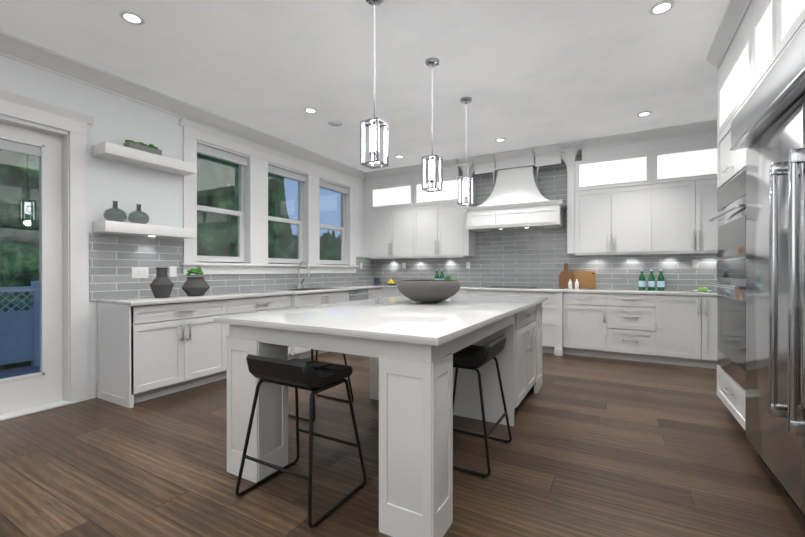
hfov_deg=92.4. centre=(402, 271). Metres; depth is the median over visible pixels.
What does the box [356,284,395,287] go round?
base cabinet
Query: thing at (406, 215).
upper cabinet
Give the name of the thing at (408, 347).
kitchen island
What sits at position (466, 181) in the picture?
pendant light
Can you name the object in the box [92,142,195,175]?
floating shelf
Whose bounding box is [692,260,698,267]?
electrical outlet plate
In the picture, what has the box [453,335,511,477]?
bar stool
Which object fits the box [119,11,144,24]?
recessed light
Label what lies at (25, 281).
trees
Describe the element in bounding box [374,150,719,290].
wall
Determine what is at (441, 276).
water bottle
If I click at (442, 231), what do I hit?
upper cabinet
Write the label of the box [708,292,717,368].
base cabinet
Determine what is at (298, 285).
kitchen faucet
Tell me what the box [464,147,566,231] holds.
range hood
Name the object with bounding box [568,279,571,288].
soap bottle
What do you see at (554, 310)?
base cabinet
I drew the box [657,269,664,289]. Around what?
water bottle
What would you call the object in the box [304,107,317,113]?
recessed light
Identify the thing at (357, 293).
base cabinet
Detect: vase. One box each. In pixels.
[150,267,173,297]
[181,268,209,295]
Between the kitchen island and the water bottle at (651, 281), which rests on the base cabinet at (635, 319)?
the water bottle at (651, 281)
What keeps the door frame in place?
attached to the wall at (113, 260)
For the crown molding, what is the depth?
3.95 m
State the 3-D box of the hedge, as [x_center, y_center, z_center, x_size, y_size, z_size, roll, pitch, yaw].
[-4.969,1.179,7.096,1.318,1.169,12.836,0,0,29]
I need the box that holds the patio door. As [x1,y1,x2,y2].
[0,122,62,413]
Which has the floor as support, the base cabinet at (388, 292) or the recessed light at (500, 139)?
the base cabinet at (388, 292)
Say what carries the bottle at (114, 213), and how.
on the floating shelf at (123, 228)
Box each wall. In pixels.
[0,55,373,396]
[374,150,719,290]
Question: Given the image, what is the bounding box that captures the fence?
[0,281,39,378]
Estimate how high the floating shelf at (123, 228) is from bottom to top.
0.106 m
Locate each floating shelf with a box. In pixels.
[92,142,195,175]
[93,220,195,238]
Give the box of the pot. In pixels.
[124,140,161,155]
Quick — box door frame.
[0,89,94,420]
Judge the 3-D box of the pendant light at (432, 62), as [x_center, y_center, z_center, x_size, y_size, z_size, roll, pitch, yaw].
[0.265,-1.293,3.429,0.140,1.146,0.140,0,0,29]
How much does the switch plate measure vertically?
0.115 m
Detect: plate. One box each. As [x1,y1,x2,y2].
[132,267,148,277]
[170,266,176,276]
[386,279,395,284]
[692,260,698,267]
[693,287,710,291]
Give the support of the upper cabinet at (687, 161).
attached to the wall at (533, 258)
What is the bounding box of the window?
[179,118,358,274]
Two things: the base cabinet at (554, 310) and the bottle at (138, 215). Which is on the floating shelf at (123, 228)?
the bottle at (138, 215)
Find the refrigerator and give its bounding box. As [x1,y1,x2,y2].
[730,25,804,517]
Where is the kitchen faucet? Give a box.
[297,261,309,288]
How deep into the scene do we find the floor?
2.32 m
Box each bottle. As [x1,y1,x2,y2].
[103,201,126,221]
[128,204,149,223]
[435,269,438,279]
[440,269,443,279]
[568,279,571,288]
[575,279,578,288]
[639,269,645,289]
[648,269,654,289]
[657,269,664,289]
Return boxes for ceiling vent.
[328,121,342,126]
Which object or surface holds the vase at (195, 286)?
on the base cabinet at (242, 302)
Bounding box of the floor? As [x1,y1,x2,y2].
[0,351,804,536]
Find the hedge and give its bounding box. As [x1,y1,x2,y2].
[0,361,30,369]
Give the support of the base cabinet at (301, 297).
on the floor
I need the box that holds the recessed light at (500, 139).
[495,138,505,141]
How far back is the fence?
5.01 m
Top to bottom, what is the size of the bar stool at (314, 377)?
0.755 m
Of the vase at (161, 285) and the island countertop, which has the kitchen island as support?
the island countertop
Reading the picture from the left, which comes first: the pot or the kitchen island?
the pot
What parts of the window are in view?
window sash, window sash, window sash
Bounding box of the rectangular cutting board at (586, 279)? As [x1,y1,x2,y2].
[569,271,595,287]
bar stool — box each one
[235,354,365,527]
[288,349,353,421]
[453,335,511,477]
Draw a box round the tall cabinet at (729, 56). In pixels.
[706,0,752,429]
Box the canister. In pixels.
[374,277,379,284]
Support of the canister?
on the base cabinet at (366, 285)
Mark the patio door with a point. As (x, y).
(44, 385)
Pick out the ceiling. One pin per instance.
(524, 74)
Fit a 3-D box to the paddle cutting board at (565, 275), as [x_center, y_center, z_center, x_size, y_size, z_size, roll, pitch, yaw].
[2.504,0.064,5.915,0.210,0.381,0.067,0,0,41]
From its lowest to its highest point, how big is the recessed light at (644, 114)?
0.011 m
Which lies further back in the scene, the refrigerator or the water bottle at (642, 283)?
the water bottle at (642, 283)
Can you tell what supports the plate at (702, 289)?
on the base cabinet at (685, 313)
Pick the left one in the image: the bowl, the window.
the window
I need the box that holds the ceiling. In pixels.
[0,0,729,171]
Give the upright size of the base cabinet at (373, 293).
0.885 m
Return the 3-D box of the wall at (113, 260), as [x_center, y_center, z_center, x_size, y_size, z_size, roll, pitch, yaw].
[-2.942,-0.342,3.717,0.206,3.050,9.760,0,0,29]
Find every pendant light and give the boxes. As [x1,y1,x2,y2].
[360,0,388,168]
[422,57,442,191]
[458,97,473,205]
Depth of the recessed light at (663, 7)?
2.71 m
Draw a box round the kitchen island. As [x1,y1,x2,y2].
[227,302,541,536]
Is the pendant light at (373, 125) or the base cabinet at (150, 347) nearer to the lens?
the pendant light at (373, 125)
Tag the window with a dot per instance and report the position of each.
(260, 157)
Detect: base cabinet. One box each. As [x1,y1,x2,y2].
[96,296,231,407]
[220,292,287,314]
[288,288,351,359]
[352,288,367,300]
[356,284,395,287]
[368,288,383,298]
[384,284,402,296]
[460,288,571,355]
[568,288,607,357]
[608,292,663,363]
[664,292,707,367]
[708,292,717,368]
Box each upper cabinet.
[368,170,415,257]
[416,166,471,257]
[574,136,657,255]
[658,128,718,251]
[751,0,804,94]
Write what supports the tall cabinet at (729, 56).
on the floor
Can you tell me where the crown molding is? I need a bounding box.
[0,30,365,180]
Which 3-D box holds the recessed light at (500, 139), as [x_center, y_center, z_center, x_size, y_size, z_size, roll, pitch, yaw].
[1.392,-1.867,5.479,0.156,0.011,0.156,0,0,29]
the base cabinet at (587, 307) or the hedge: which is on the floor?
the base cabinet at (587, 307)
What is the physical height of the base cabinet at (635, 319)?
0.885 m
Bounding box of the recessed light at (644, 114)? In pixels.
[637,111,651,116]
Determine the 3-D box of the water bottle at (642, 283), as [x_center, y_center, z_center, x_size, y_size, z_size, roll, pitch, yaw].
[3.329,0.111,5.361,0.082,0.292,0.082,0,0,29]
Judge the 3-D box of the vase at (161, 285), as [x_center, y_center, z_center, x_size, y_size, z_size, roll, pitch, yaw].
[-2.389,0.111,3.832,0.204,0.300,0.204,0,0,29]
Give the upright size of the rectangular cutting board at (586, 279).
0.264 m
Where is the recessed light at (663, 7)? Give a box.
[649,0,674,14]
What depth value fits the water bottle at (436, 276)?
6.88 m
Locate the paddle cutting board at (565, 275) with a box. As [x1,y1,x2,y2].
[559,263,572,287]
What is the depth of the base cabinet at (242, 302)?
4.54 m
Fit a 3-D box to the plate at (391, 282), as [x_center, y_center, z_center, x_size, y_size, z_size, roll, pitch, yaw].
[-0.217,0.200,7.235,0.236,0.105,0.236,0,0,29]
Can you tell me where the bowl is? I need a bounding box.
[397,280,459,302]
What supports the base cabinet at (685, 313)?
on the floor
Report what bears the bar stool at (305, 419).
on the floor
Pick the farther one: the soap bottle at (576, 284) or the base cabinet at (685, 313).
the soap bottle at (576, 284)
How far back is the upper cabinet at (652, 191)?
5.34 m
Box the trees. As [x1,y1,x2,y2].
[0,149,340,311]
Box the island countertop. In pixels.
[214,294,547,345]
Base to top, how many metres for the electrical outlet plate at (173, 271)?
0.115 m

